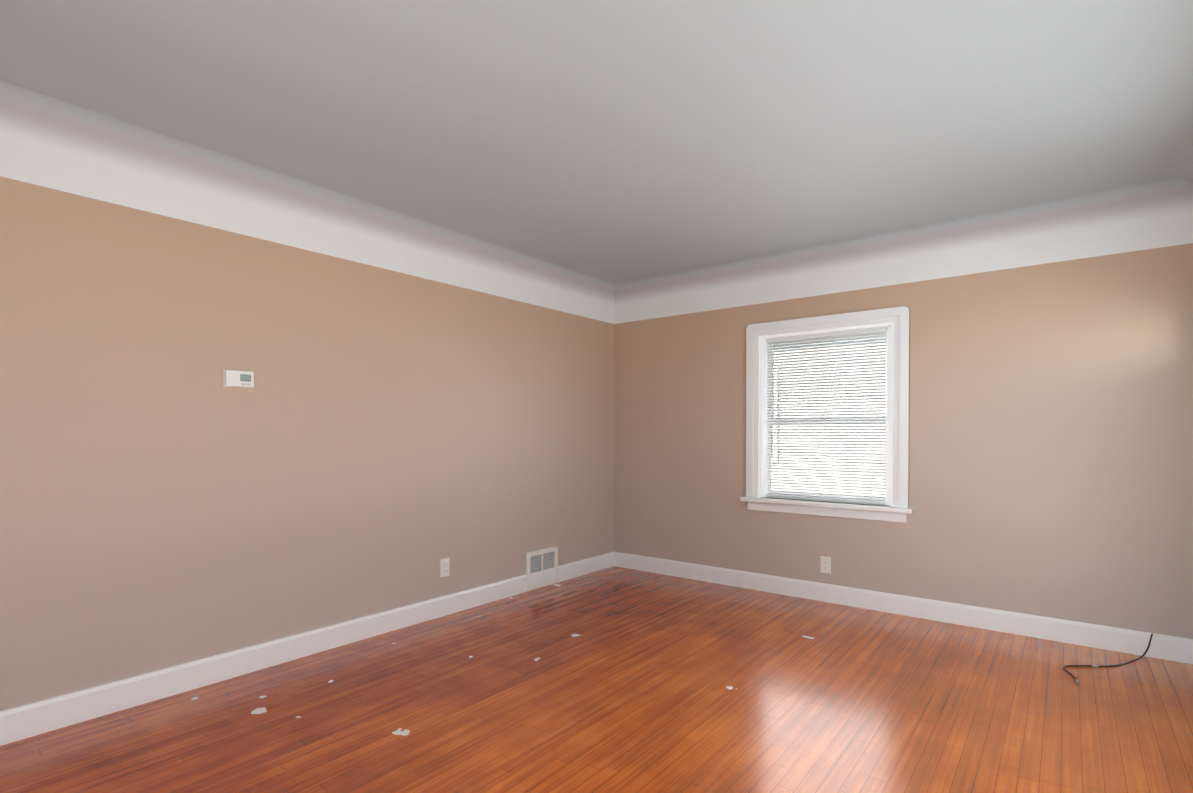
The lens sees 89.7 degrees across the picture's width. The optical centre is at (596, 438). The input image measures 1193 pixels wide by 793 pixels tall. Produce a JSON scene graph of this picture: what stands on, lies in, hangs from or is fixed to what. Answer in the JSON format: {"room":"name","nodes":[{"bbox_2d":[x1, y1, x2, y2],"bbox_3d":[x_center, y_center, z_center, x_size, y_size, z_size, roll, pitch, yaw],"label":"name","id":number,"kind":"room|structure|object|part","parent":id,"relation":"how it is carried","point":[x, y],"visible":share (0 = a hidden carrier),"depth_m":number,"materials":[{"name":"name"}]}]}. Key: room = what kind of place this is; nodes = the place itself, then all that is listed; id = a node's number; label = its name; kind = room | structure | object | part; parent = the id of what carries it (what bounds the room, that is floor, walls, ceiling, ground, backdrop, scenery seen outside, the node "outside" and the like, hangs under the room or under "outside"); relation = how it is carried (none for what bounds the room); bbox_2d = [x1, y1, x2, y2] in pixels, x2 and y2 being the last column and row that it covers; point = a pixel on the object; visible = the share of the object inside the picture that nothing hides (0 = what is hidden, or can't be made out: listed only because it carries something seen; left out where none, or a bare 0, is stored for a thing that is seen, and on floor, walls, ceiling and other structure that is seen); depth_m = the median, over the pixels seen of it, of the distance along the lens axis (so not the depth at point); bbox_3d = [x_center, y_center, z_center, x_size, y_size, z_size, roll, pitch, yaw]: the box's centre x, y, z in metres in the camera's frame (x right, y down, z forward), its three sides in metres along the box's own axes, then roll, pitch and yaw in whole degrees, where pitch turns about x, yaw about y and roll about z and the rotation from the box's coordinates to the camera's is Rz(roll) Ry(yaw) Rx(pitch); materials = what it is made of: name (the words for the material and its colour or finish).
{"room":"empty living room","nodes":[
{"label":"empty living room","id":0,"kind":"room"},
{"bbox_2d":[0,176,613,710],"bbox_3d":[-1.512,-0.157,3.291,0.150,2.590,5.200,0,1,38],"label":"wall","id":1,"kind":"structure","parent":0,"point":[374,440],"depth_m":2.92,"materials":[{"name":"beige paint"}]},
{"bbox_2d":[223,369,253,387],"bbox_3d":[-1.718,-0.288,2.885,0.028,0.084,0.131,0,1,38],"label":"thermostat","id":2,"kind":"object","parent":1,"relation":"attached to","point":[238,379],"visible":1,"depth_m":2.87,"materials":[{"name":"white plastic"}]},
{"bbox_2d":[0,552,615,745],"bbox_3d":[-1.446,1.077,3.251,0.017,0.124,5.200,0,1,38],"label":"baseboard","id":3,"kind":"structure","parent":1,"relation":"attached to","point":[18,723],"depth_m":2.90,"materials":[{"name":"white wood"}]},
{"bbox_2d":[440,558,448,576],"bbox_3d":[-0.974,0.828,3.857,0.009,0.115,0.070,0,1,38],"label":"electrical outlet","id":4,"kind":"object","parent":1,"relation":"attached to","point":[444,567],"visible":1,"depth_m":3.85,"materials":[{"name":"white plastic"}]},
{"bbox_2d":[526,546,557,591],"bbox_3d":[-0.412,0.984,4.561,0.022,0.285,0.340,0,1,38],"label":"air vent","id":5,"kind":"object","parent":1,"relation":"in","point":[541,560],"visible":0.94,"depth_m":4.55,"materials":[{"name":"white plastic"}]},
{"bbox_2d":[0,566,1192,792],"bbox_3d":[-0.006,1.209,2.120,3.980,0.120,5.500,0,1,38],"label":"floor","id":6,"kind":"structure","parent":0,"point":[616,680],"depth_m":2.50,"materials":[{"name":"brown wood"}]},
{"bbox_2d":[1063,634,1152,683],"bbox_3d":[2.549,1.081,2.977,0.368,0.126,0.676,0,1,38],"label":"cord","id":7,"kind":"object","parent":6,"relation":"on","point":[1094,666],"visible":1,"depth_m":3.00,"materials":[{"name":"black"}]},
{"bbox_2d":[0,0,1192,283],"bbox_3d":[-0.006,-1.366,2.097,3.980,0.150,5.500,0,1,38],"label":"ceiling","id":8,"kind":"structure","parent":0,"point":[620,140],"depth_m":2.31,"materials":[{"name":"white paint"}]},
{"bbox_2d":[0,79,1192,323],"bbox_3d":[-0.006,-1.135,2.099,3.676,0.309,5.196,0,1,38],"label":"crown molding","id":9,"kind":"structure","parent":0,"point":[50,141],"depth_m":3.32,"materials":[{"name":"white paint"}]},
{"bbox_2d":[614,243,1192,638],"bbox_3d":[1.647,-0.165,4.211,3.980,2.590,0.150,0,1,38],"label":"wall","id":10,"kind":"structure","parent":0,"point":[1050,440],"depth_m":3.56,"materials":[{"name":"beige paint"}]},
{"bbox_2d":[820,556,830,573],"bbox_3d":[1.590,0.875,4.164,0.070,0.115,0.009,0,1,38],"label":"electrical outlet","id":11,"kind":"object","parent":10,"relation":"attached to","point":[825,564],"visible":1,"depth_m":4.16,"materials":[{"name":"white plastic"}]},
{"bbox_2d":[740,497,913,513],"bbox_3d":[1.577,0.455,4.192,1.160,0.030,0.155,0,1,38],"label":"window sill","id":12,"kind":"structure","parent":10,"relation":"attached to","point":[856,506],"depth_m":4.09,"materials":[{"name":"white wood"}]},
{"bbox_2d":[746,306,909,522],"bbox_3d":[1.617,-0.158,4.238,1.100,1.385,0.204,0,1,38],"label":"window","id":13,"kind":"structure","parent":10,"relation":"in","point":[899,317],"depth_m":4.16,"materials":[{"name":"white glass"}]},
{"bbox_3d":[1.586,0.425,4.204,0.810,0.014,0.024,0,1,38],"label":"back window blind bottom rail","id":14,"kind":"part","parent":13,"relation":"part of","materials":[{"name":"white plastic"}]},
{"bbox_2d":[766,326,886,342],"bbox_3d":[1.586,-0.725,4.194,0.820,0.030,0.028,0,1,38],"label":"blind headrail","id":15,"kind":"object","parent":13,"relation":"attached to","point":[832,334],"visible":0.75,"depth_m":4.16,"materials":[{"name":"white"}]},
{"bbox_2d":[771,342,772,417],"bbox_3d":[1.290,-0.429,4.405,0.006,0.555,0.006,0,1,38],"label":"blind wand","id":16,"kind":"object","parent":15,"relation":"hanging from","point":[772,385],"visible":1,"depth_m":4.40,"materials":[{"name":"white plastic"}]},
{"bbox_2d":[778,387,778,482],"bbox_3d":[1.330,-0.146,4.383,0.002,1.130,0.002,0,1,38],"label":"blind cord","id":17,"kind":"object","parent":15,"relation":"hanging from","point":[778,387],"depth_m":4.38,"materials":[{"name":"white fabric"}]},
{"bbox_2d":[822,368,823,497],"bbox_3d":[1.578,-0.145,4.189,0.002,1.130,0.002,0,1,38],"label":"blind cord","id":18,"kind":"object","parent":15,"relation":"hanging from","point":[823,440],"depth_m":4.19,"materials":[{"name":"white fabric"}]},
{"bbox_3d":[1.563,0.503,4.175,1.080,0.065,0.020,0,1,38],"label":"back window apron","id":19,"kind":"part","parent":13,"relation":"part of","materials":[{"name":"white wood"}]},
{"bbox_3d":[1.611,0.150,4.233,0.880,0.580,0.035,0,1,38],"label":"back window sash","id":20,"kind":"part","parent":13,"relation":"part of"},
{"bbox_3d":[1.611,0.145,4.233,0.800,0.500,0.004,0,1,38],"label":"sash glass","id":21,"kind":"part","parent":13,"relation":"part of","materials":[{"name":"glass"}]},
{"bbox_3d":[1.634,-0.420,4.258,0.880,0.640,0.035,0,1,38],"label":"back window sash","id":22,"kind":"part","parent":13,"relation":"part of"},
{"bbox_3d":[1.634,-0.425,4.257,0.800,0.560,0.004,0,1,38],"label":"sash glass","id":23,"kind":"part","parent":13,"relation":"part of","materials":[{"name":"glass"}]},
{"bbox_2d":[616,552,1191,663],"bbox_3d":[1.599,1.069,4.154,3.630,0.124,0.017,0,1,38],"label":"baseboard","id":24,"kind":"structure","parent":10,"relation":"attached to","point":[1166,647],"depth_m":3.72,"materials":[{"name":"white wood"}]},
{"label":"outside","id":25,"kind":"structure","parent":0,"visible":0},
{"bbox_3d":[9.435,1.967,13.881,28.000,0.050,24.650,0,1,38],"label":"ground","id":26,"kind":"structure","parent":25,"visible":0},
{"bbox_2d":[771,335,886,496],"bbox_3d":[5.501,0.144,10.883,10.500,3.650,7.000,0,1,38],"label":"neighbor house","id":27,"kind":"structure","parent":26,"relation":"on","point":[837,483],"depth_m":8.20,"materials":[{"name":"white"}]},
{"bbox_2d":[771,366,777,461],"bbox_3d":[2.262,-0.363,8.941,0.900,1.400,0.050,0,1,38],"label":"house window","id":28,"kind":"structure","parent":27,"relation":"attached to","point":[775,425],"depth_m":8.67,"materials":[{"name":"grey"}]}
]}

